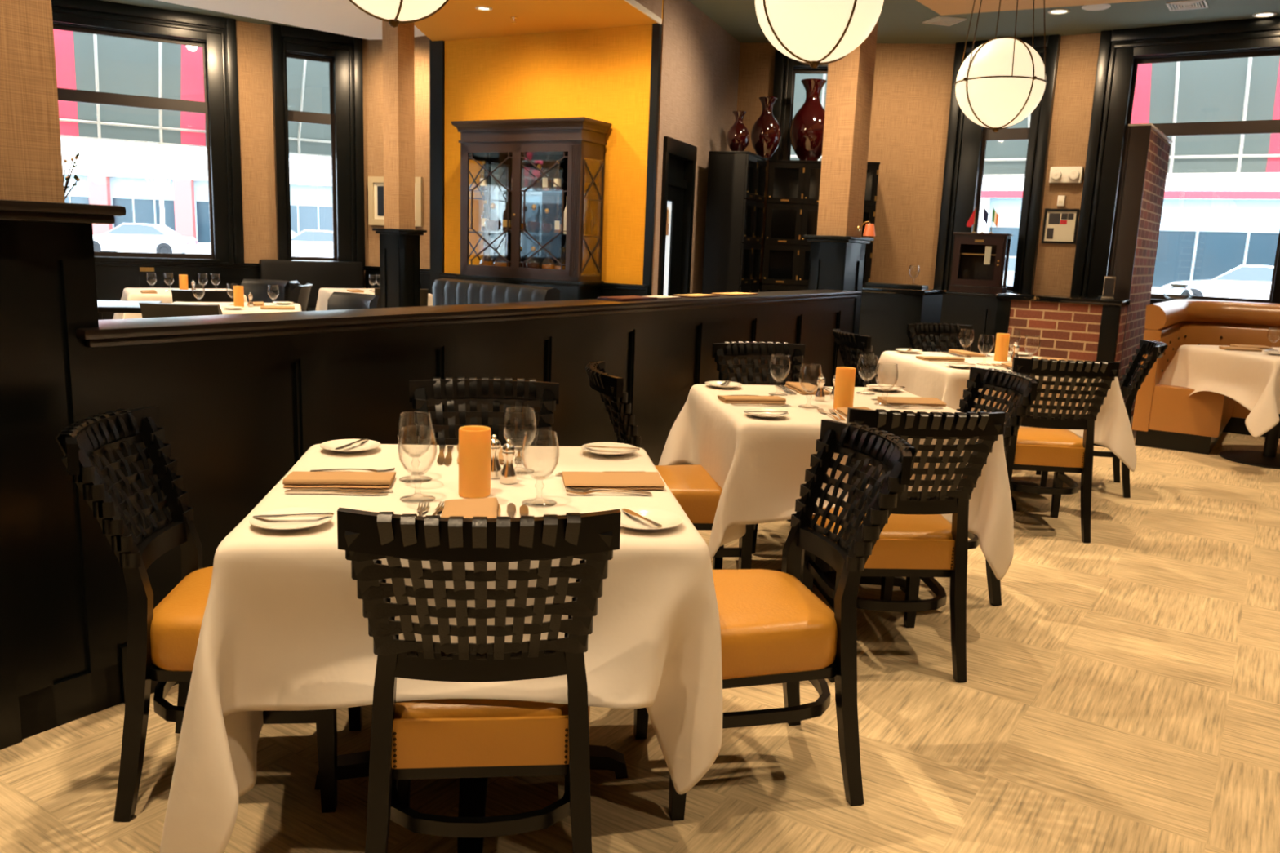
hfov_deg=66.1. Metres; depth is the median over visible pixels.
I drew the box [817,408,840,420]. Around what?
fork
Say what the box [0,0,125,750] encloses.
pillar
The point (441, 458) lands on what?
knife
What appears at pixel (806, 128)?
vase
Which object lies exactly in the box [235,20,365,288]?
wall
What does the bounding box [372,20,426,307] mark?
column
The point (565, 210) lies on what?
bottle
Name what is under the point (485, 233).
glass shelf
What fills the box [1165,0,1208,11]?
ceiling vent
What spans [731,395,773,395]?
fork
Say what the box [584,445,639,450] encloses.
butter knife
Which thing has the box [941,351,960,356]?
knife
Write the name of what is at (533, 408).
bowl
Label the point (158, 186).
street tree
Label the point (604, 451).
bread plate
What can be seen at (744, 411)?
butter knife
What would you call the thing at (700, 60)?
wall
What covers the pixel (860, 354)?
bowl
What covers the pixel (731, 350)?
dining chair
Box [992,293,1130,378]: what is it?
brick wall
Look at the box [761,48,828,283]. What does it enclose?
window
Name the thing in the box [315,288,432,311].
tablecloth
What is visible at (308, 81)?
awning
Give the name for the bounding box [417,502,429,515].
fork
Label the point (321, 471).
fork
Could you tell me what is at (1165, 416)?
booth seat
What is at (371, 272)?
trim
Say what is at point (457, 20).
ceiling
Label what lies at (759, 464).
tablecloth
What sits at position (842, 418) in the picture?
fork
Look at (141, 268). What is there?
brass plate
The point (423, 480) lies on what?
goblet
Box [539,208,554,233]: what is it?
decanter
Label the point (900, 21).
ceiling
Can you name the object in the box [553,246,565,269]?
decanter
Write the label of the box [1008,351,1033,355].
bread plate
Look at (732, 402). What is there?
knife
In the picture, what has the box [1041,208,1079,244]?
framed piece
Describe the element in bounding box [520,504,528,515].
knife
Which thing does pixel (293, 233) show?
parked car
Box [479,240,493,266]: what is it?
decanter
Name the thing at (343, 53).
window
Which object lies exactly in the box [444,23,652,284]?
wall
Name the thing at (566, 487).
fork
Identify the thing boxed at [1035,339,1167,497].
dining chair
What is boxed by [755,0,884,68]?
globe pendant
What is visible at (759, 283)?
trim
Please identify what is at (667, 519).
bread plate
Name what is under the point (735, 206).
cabinet
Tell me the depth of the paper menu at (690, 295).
5.28 m
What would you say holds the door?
in the wall at (700, 60)
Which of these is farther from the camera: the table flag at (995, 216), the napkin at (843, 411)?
the table flag at (995, 216)
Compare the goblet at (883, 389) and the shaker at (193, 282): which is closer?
the goblet at (883, 389)
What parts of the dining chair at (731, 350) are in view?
leg, leg, rail, leg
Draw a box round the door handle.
[666,209,668,235]
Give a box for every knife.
[252,512,333,517]
[284,489,387,495]
[290,488,393,492]
[334,438,368,449]
[436,444,445,464]
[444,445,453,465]
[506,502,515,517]
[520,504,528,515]
[558,471,644,474]
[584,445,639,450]
[621,508,662,528]
[720,380,729,386]
[730,402,786,404]
[732,403,789,406]
[744,411,787,413]
[774,385,791,394]
[779,385,796,394]
[869,386,905,387]
[928,360,964,362]
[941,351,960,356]
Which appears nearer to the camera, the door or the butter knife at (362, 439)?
the butter knife at (362, 439)
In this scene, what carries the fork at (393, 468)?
on the tablecloth at (284, 627)
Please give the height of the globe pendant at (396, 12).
1.459 m
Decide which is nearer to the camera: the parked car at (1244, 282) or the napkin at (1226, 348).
the napkin at (1226, 348)
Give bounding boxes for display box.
[948,231,1013,293]
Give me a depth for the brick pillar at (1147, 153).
7.63 m
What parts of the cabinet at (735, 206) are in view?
locker door, locker door, pane, locker door, pane, locker door, pane, locker door, locker door, pane, locker door, pane, locker door, pane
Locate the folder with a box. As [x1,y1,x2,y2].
[597,295,657,301]
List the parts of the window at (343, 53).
sash, sash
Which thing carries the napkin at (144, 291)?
on the tablecloth at (128, 294)
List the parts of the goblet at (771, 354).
stem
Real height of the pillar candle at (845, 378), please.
0.152 m
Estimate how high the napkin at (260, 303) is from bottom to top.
0.019 m
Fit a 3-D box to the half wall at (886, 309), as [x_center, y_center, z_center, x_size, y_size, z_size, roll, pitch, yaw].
[2.080,-0.670,8.365,0.790,1.085,0.555,9,13,33]
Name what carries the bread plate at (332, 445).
on the tablecloth at (284, 627)
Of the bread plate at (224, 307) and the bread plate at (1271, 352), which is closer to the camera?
the bread plate at (1271, 352)
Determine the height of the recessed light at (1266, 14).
0.010 m
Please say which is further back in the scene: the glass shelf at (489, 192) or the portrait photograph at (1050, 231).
the portrait photograph at (1050, 231)
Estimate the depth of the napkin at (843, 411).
3.54 m
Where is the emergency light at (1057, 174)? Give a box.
[1048,166,1084,182]
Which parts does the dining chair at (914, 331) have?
leg, rail, leg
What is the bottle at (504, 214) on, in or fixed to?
on the display cabinet at (512, 150)
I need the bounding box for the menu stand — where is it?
[1101,275,1115,298]
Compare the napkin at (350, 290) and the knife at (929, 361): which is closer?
the knife at (929, 361)
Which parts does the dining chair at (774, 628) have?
leg, leg, seat, seat rail, leg, rail, rail, leg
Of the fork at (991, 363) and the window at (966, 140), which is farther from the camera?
the window at (966, 140)
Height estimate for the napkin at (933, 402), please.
0.019 m
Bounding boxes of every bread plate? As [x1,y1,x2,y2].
[221,306,244,309]
[248,506,333,529]
[273,301,293,304]
[320,439,380,452]
[581,442,637,455]
[620,507,683,529]
[704,381,742,387]
[743,408,788,417]
[866,384,903,391]
[895,348,922,352]
[944,362,975,368]
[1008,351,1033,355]
[1263,351,1279,355]
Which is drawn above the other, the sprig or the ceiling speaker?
the ceiling speaker
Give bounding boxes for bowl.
[396,413,433,457]
[397,427,437,475]
[502,408,536,451]
[520,431,559,479]
[768,354,790,380]
[799,364,822,392]
[857,354,878,380]
[875,362,897,391]
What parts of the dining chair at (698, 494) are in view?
rail, leg, leg, seat, leg, seat rail, leg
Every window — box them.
[51,0,244,264]
[270,24,364,266]
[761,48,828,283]
[933,34,1061,293]
[1070,16,1279,303]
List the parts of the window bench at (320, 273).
seat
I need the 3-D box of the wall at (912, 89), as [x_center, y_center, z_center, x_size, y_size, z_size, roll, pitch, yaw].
[2.215,-2.438,11.136,2.340,3.560,0.240,4,11,9]
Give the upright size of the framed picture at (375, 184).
0.560 m
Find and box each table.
[97,300,161,319]
[315,745,627,852]
[773,554,906,608]
[1011,479,1041,511]
[1219,413,1279,469]
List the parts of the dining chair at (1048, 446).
leg, seat rail, seat, rail, leg, rail, leg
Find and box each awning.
[53,29,206,147]
[286,57,331,157]
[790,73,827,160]
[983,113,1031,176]
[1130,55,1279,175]
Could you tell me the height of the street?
0.100 m
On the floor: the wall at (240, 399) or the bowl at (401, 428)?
the wall at (240, 399)
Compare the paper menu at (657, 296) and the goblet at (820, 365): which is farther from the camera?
the paper menu at (657, 296)
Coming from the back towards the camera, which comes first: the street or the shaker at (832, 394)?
the street
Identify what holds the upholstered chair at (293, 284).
on the floor
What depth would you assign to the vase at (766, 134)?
10.11 m
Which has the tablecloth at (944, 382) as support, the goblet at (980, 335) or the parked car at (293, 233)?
the goblet at (980, 335)
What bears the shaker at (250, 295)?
on the tablecloth at (255, 309)
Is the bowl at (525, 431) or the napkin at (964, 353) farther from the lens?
the napkin at (964, 353)
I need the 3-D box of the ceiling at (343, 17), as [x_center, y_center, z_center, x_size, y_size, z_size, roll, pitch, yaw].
[-3.888,-3.540,6.767,6.834,0.260,3.468,-8,14,-43]
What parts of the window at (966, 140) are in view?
sash, sill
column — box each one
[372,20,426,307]
[803,19,878,364]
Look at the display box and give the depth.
10.35 m
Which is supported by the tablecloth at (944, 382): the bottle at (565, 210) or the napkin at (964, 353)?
the napkin at (964, 353)
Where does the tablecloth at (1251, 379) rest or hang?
on the table at (1268, 458)
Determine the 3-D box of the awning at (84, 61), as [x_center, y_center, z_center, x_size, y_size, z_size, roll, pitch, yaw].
[-6.121,-4.348,10.706,3.226,2.266,1.160,-4,12,-30]
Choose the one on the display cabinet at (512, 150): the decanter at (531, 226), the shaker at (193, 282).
the decanter at (531, 226)
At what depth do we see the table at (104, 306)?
6.99 m
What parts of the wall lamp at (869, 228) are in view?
lamp shade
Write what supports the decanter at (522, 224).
on the display cabinet at (512, 150)
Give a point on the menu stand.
(1108, 287)
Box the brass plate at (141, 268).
[139,266,154,271]
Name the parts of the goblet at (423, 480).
stem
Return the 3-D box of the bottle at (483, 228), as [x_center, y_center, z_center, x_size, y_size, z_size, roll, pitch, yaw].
[-1.459,-1.986,9.276,0.071,0.285,0.070,4,11,12]
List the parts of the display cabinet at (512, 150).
cabinet door, cornice, cabinet door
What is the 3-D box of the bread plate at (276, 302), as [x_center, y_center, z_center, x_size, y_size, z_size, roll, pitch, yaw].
[-2.798,-0.970,7.720,0.156,0.012,0.156,2,11,0]
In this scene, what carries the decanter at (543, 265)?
in the display cabinet at (512, 150)
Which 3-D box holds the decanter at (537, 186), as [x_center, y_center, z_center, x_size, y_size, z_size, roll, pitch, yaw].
[-0.921,-2.271,8.991,0.150,0.248,0.150,11,14,39]
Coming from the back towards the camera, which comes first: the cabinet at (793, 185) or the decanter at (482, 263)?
the cabinet at (793, 185)
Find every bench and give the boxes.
[258,259,362,311]
[432,278,559,306]
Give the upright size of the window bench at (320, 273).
1.000 m
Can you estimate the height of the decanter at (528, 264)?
0.244 m
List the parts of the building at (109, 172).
glass, glass, glass, glass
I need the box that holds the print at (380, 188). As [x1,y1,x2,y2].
[377,186,383,215]
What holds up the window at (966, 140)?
in the wall at (1078, 53)
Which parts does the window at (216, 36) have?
sash, sash, sill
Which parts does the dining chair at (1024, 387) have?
leg, leg, rail, leg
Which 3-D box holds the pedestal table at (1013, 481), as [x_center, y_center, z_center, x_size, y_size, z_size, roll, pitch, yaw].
[1.955,0.013,5.571,0.904,0.756,0.904,1,11,-8]
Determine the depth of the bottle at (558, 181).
8.80 m
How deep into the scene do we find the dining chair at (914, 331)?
6.58 m
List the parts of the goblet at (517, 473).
stem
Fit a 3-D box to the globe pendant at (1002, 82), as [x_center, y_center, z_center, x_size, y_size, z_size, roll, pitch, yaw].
[2.007,-2.376,5.343,0.484,1.498,0.484,11,13,38]
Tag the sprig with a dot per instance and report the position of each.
(67, 178)
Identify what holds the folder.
on the wall at (240, 399)
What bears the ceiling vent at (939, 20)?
in the ceiling at (900, 21)
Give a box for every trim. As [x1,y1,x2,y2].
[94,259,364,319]
[363,266,430,293]
[429,39,444,294]
[439,272,648,297]
[624,0,662,24]
[642,22,662,295]
[757,282,761,292]
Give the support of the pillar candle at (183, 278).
on the tablecloth at (128, 294)
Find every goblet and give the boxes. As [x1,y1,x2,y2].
[396,413,433,482]
[397,427,437,502]
[502,408,536,474]
[520,431,559,506]
[768,354,790,395]
[797,364,822,408]
[856,354,878,395]
[874,362,897,406]
[957,329,973,357]
[976,334,994,365]
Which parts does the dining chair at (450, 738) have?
leg, leg, rail, seat rail, rail, seat, leg, leg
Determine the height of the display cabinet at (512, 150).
2.375 m
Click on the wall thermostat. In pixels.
(1061, 198)
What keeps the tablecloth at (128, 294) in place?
on the pedestal table
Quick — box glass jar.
[1163,283,1193,300]
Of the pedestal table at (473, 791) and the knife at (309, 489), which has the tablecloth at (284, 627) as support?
the knife at (309, 489)
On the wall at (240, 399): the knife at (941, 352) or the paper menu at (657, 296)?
the paper menu at (657, 296)
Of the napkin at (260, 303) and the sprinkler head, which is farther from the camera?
the sprinkler head
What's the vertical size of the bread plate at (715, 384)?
0.012 m
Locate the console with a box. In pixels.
[938,290,997,353]
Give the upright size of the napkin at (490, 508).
0.019 m
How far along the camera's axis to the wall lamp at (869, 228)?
7.02 m
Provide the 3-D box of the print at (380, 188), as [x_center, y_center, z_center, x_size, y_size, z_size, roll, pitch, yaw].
[-2.870,-2.640,11.532,0.500,0.340,0.004,6,11,22]
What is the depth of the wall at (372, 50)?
11.43 m
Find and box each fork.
[310,467,395,471]
[320,471,352,471]
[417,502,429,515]
[432,501,444,515]
[514,447,523,461]
[564,486,650,493]
[565,489,652,495]
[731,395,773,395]
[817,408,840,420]
[828,408,845,420]
[886,403,937,407]
[891,404,943,408]
[991,363,1010,369]
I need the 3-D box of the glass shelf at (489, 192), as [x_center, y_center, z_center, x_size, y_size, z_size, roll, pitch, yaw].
[-0.994,-2.154,9.056,1.260,0.008,0.330,8,12,28]
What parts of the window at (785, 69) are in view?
sash, sash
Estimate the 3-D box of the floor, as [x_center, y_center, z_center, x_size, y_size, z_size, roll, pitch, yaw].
[-0.421,0.556,4.439,17.400,0.080,15.520,2,11,0]
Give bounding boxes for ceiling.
[100,0,1279,44]
[156,0,426,39]
[413,0,662,41]
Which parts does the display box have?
door, name plate, lid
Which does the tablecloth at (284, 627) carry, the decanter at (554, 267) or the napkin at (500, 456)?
the napkin at (500, 456)
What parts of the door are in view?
glass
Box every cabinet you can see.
[451,116,612,300]
[702,151,767,293]
[761,159,879,292]
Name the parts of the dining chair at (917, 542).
leg, leg, seat, seat rail, rail, leg, rail, leg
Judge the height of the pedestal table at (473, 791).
0.756 m
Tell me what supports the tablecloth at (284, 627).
on the pedestal table at (473, 791)
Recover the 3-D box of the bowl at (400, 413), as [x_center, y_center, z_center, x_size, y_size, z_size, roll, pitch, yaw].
[-0.529,0.021,2.317,0.084,0.105,0.084,2,11,0]
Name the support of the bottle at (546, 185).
on the display cabinet at (512, 150)
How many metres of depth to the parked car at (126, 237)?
40.86 m
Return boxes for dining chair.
[55,406,362,822]
[337,507,621,852]
[408,377,559,446]
[585,361,755,569]
[633,419,917,821]
[711,341,805,553]
[800,407,1005,682]
[832,328,879,386]
[880,367,1039,606]
[906,322,973,351]
[1004,357,1119,542]
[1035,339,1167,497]
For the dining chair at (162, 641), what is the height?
0.887 m
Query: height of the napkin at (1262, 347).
0.019 m
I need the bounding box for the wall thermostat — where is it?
[1057,195,1065,205]
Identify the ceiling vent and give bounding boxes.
[922,15,966,26]
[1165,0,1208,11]
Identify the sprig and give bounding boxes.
[62,152,79,199]
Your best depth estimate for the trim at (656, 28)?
8.65 m
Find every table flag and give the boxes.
[966,206,976,232]
[980,207,988,232]
[988,207,998,233]
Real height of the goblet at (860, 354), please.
0.159 m
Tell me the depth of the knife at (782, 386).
4.04 m
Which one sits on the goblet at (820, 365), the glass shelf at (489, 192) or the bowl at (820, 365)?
the bowl at (820, 365)
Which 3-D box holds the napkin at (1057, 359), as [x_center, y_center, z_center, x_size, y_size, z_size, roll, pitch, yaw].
[2.279,-0.372,5.544,0.236,0.019,0.122,1,11,-5]
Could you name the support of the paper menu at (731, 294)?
on the wall at (240, 399)
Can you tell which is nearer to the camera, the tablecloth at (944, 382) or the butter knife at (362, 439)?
the butter knife at (362, 439)
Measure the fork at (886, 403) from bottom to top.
0.008 m
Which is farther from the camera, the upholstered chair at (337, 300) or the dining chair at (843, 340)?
the upholstered chair at (337, 300)
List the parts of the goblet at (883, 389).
stem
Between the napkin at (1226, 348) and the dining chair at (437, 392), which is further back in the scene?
the napkin at (1226, 348)
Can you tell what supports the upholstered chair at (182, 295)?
on the floor
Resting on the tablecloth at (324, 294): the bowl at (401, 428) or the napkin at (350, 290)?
the napkin at (350, 290)
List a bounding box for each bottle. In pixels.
[480,160,487,191]
[481,200,488,231]
[502,202,510,231]
[542,165,551,191]
[553,160,561,191]
[554,209,563,234]
[563,195,567,234]
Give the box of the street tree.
[134,142,180,225]
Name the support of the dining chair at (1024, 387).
on the floor
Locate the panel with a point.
(943, 7)
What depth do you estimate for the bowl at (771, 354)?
3.90 m
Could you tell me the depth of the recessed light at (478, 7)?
8.11 m
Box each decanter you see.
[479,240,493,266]
[484,203,501,231]
[493,241,511,266]
[510,205,525,232]
[520,246,525,267]
[524,204,542,233]
[524,246,541,268]
[530,164,543,191]
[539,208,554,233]
[540,242,555,269]
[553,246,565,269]
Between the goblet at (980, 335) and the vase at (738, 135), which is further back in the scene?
the vase at (738, 135)
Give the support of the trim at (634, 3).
attached to the wall at (700, 60)
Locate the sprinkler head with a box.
[511,16,517,22]
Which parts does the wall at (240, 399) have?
cap rail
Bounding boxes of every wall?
[75,288,861,703]
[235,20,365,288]
[362,35,430,278]
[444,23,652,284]
[635,0,740,295]
[737,42,955,288]
[856,282,946,379]
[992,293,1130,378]
[1032,32,1101,296]
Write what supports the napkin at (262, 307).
on the tablecloth at (255, 309)
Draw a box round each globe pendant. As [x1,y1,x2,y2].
[349,0,448,27]
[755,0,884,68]
[954,0,1047,132]
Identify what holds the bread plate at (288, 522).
on the tablecloth at (284, 627)
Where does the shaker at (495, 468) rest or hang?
on the tablecloth at (284, 627)
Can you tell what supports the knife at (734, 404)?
on the tablecloth at (759, 464)
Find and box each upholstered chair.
[138,302,222,318]
[171,288,233,302]
[240,278,290,302]
[288,280,308,311]
[289,283,312,311]
[327,291,379,310]
[374,288,428,308]
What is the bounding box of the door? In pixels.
[657,136,697,295]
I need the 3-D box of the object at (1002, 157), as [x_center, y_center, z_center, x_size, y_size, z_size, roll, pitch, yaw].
[4.306,-3.993,10.932,1.306,2.266,1.160,9,13,33]
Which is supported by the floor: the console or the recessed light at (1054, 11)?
the console
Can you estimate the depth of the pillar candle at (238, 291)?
7.28 m
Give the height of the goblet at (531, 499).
0.159 m
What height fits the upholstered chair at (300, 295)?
0.842 m
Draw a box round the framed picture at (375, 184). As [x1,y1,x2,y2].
[368,176,422,226]
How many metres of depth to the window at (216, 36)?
10.65 m
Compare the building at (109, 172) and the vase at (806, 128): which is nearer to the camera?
the vase at (806, 128)
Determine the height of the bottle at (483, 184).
0.273 m
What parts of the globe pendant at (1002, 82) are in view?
globe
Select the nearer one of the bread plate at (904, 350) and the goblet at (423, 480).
the goblet at (423, 480)
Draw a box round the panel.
[915,0,1148,15]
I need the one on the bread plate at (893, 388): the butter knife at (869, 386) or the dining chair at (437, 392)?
the butter knife at (869, 386)
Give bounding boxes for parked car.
[93,222,198,253]
[207,230,297,251]
[291,229,333,257]
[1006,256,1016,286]
[1160,265,1274,299]
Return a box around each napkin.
[140,289,157,293]
[247,301,264,306]
[260,305,294,309]
[282,471,395,488]
[346,288,364,292]
[440,497,500,518]
[457,441,503,463]
[561,471,665,489]
[717,395,786,403]
[785,382,830,395]
[835,406,871,417]
[877,396,946,406]
[915,355,964,361]
[948,349,986,356]
[1000,362,1012,368]
[1022,357,1063,360]
[1218,346,1262,351]
[1230,343,1272,349]
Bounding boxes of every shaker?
[191,280,195,289]
[248,292,253,306]
[490,434,502,478]
[500,439,516,484]
[814,373,825,400]
[830,374,835,399]
[1009,342,1017,360]
[1011,342,1019,361]
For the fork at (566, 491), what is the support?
on the tablecloth at (284, 627)
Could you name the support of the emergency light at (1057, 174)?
attached to the wall at (1078, 53)
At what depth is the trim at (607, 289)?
8.96 m
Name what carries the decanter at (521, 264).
in the display cabinet at (512, 150)
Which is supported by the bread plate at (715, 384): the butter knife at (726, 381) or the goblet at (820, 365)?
the butter knife at (726, 381)
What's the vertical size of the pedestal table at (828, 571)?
0.756 m
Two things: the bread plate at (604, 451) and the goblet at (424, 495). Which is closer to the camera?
the goblet at (424, 495)
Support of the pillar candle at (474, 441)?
on the tablecloth at (284, 627)
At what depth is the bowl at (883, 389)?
3.75 m
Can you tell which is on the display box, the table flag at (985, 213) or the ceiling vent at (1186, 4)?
the table flag at (985, 213)
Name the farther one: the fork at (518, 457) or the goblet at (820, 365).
the goblet at (820, 365)
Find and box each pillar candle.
[178,274,188,289]
[233,285,244,306]
[458,425,491,497]
[833,366,855,408]
[994,333,1009,361]
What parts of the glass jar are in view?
lid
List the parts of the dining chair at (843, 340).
leg, rail, rail, leg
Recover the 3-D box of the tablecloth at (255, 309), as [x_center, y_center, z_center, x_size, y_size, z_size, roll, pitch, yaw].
[-3.010,-0.633,7.343,1.182,0.523,1.172,-2,11,-20]
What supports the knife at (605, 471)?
on the tablecloth at (284, 627)
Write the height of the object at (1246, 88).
2.266 m
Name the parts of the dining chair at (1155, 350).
leg, leg, rail, leg, leg, rail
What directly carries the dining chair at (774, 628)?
on the floor
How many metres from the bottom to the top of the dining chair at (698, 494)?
0.887 m
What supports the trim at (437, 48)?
attached to the wall at (603, 74)
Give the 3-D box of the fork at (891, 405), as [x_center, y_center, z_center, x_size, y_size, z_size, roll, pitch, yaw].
[1.048,-0.073,3.709,0.198,0.008,0.023,1,11,-7]
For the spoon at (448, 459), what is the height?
0.005 m
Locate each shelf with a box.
[469,190,599,195]
[480,231,557,235]
[960,253,1006,256]
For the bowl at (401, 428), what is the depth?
2.14 m
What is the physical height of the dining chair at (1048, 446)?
0.887 m
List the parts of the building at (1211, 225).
glass, glass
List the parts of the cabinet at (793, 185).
locker door, locker door, pane, locker door, pane, locker door, pane, locker door, locker door, pane, locker door, locker door, pane, pane, pane, pane, locker door, pane, locker door, locker door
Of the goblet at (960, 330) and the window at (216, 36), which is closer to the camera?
the goblet at (960, 330)
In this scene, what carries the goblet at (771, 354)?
on the tablecloth at (759, 464)
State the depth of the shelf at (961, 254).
10.44 m
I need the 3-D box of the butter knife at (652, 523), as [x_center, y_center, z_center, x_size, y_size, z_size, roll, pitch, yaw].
[0.002,0.186,2.019,0.017,0.004,0.152,-4,12,-29]
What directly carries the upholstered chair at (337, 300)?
on the floor
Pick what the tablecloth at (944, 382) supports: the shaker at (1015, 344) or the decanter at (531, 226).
the shaker at (1015, 344)
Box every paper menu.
[648,295,681,298]
[671,293,719,297]
[711,292,758,296]
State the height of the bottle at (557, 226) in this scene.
0.214 m
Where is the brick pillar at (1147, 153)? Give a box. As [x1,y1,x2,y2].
[1110,123,1172,417]
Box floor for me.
[0,416,1279,852]
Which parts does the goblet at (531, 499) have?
stem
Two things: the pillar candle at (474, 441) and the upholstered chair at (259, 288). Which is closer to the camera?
the pillar candle at (474, 441)
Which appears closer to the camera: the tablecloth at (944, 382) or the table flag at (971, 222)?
the tablecloth at (944, 382)
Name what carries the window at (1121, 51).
in the wall at (1078, 53)
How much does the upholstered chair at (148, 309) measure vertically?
0.842 m
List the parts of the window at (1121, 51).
sill, sash, sash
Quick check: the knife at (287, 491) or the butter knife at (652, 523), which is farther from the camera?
the knife at (287, 491)
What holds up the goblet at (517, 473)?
on the tablecloth at (284, 627)
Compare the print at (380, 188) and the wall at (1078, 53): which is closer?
the wall at (1078, 53)
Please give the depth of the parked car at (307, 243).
40.59 m
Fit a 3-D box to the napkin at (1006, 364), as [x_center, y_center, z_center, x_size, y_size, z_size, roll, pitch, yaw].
[2.011,-0.315,5.183,0.122,0.019,0.236,1,11,-7]
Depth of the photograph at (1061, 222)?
10.16 m
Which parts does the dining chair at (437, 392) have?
leg, rail, leg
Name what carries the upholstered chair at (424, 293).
on the floor
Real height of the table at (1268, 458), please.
0.754 m
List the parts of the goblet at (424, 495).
stem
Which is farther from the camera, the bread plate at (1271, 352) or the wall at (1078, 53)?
the wall at (1078, 53)
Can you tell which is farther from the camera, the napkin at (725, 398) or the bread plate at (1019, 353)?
the bread plate at (1019, 353)
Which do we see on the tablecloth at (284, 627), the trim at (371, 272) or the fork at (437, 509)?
the fork at (437, 509)
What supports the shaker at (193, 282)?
on the tablecloth at (128, 294)
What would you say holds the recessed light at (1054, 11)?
in the ceiling at (900, 21)
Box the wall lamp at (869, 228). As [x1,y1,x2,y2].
[857,220,875,236]
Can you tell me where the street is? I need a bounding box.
[116,251,210,254]
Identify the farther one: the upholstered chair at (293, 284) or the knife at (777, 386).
the upholstered chair at (293, 284)
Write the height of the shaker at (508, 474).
0.105 m
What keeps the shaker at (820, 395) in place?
on the tablecloth at (759, 464)
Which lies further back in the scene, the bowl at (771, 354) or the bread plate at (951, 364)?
the bread plate at (951, 364)
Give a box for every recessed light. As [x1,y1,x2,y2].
[475,5,492,10]
[1047,8,1070,13]
[1252,11,1276,17]
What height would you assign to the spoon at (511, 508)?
0.005 m
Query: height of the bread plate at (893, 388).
0.012 m
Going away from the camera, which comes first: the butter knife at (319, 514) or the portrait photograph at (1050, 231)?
the butter knife at (319, 514)
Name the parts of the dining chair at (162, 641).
leg, rail, rail, seat rail, leg, seat, leg, leg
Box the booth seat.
[1131,299,1279,454]
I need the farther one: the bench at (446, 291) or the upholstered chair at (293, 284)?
the upholstered chair at (293, 284)
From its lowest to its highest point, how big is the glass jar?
0.165 m
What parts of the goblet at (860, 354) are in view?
stem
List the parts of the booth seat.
panel, seat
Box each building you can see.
[60,137,332,253]
[977,174,1279,293]
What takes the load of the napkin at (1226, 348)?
on the tablecloth at (1251, 379)
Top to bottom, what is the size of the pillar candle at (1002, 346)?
0.152 m
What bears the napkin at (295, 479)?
on the tablecloth at (284, 627)
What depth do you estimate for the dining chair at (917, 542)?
3.08 m
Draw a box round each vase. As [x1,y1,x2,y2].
[726,111,749,151]
[751,96,781,158]
[789,78,826,160]
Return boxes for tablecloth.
[112,287,247,319]
[159,444,722,852]
[172,301,302,314]
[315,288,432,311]
[658,384,1013,580]
[876,351,1136,471]
[1159,344,1279,437]
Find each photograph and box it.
[1046,227,1053,239]
[1059,220,1066,224]
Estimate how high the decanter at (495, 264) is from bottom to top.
0.277 m
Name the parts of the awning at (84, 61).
panel, panel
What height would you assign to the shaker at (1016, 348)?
0.105 m
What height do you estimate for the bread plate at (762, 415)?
0.012 m
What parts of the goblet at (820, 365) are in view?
stem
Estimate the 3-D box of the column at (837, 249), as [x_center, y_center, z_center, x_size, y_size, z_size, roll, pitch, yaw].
[1.460,-1.716,7.086,0.360,3.560,0.460,9,12,33]
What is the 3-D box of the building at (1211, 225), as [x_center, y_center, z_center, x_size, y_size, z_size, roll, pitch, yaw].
[24.122,-9.636,34.079,34.900,11.020,6.120,9,13,33]
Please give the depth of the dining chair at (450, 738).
1.76 m
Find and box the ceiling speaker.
[1081,3,1111,10]
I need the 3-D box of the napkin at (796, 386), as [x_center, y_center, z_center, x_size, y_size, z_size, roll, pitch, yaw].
[0.690,-0.159,4.070,0.122,0.019,0.236,0,11,-9]

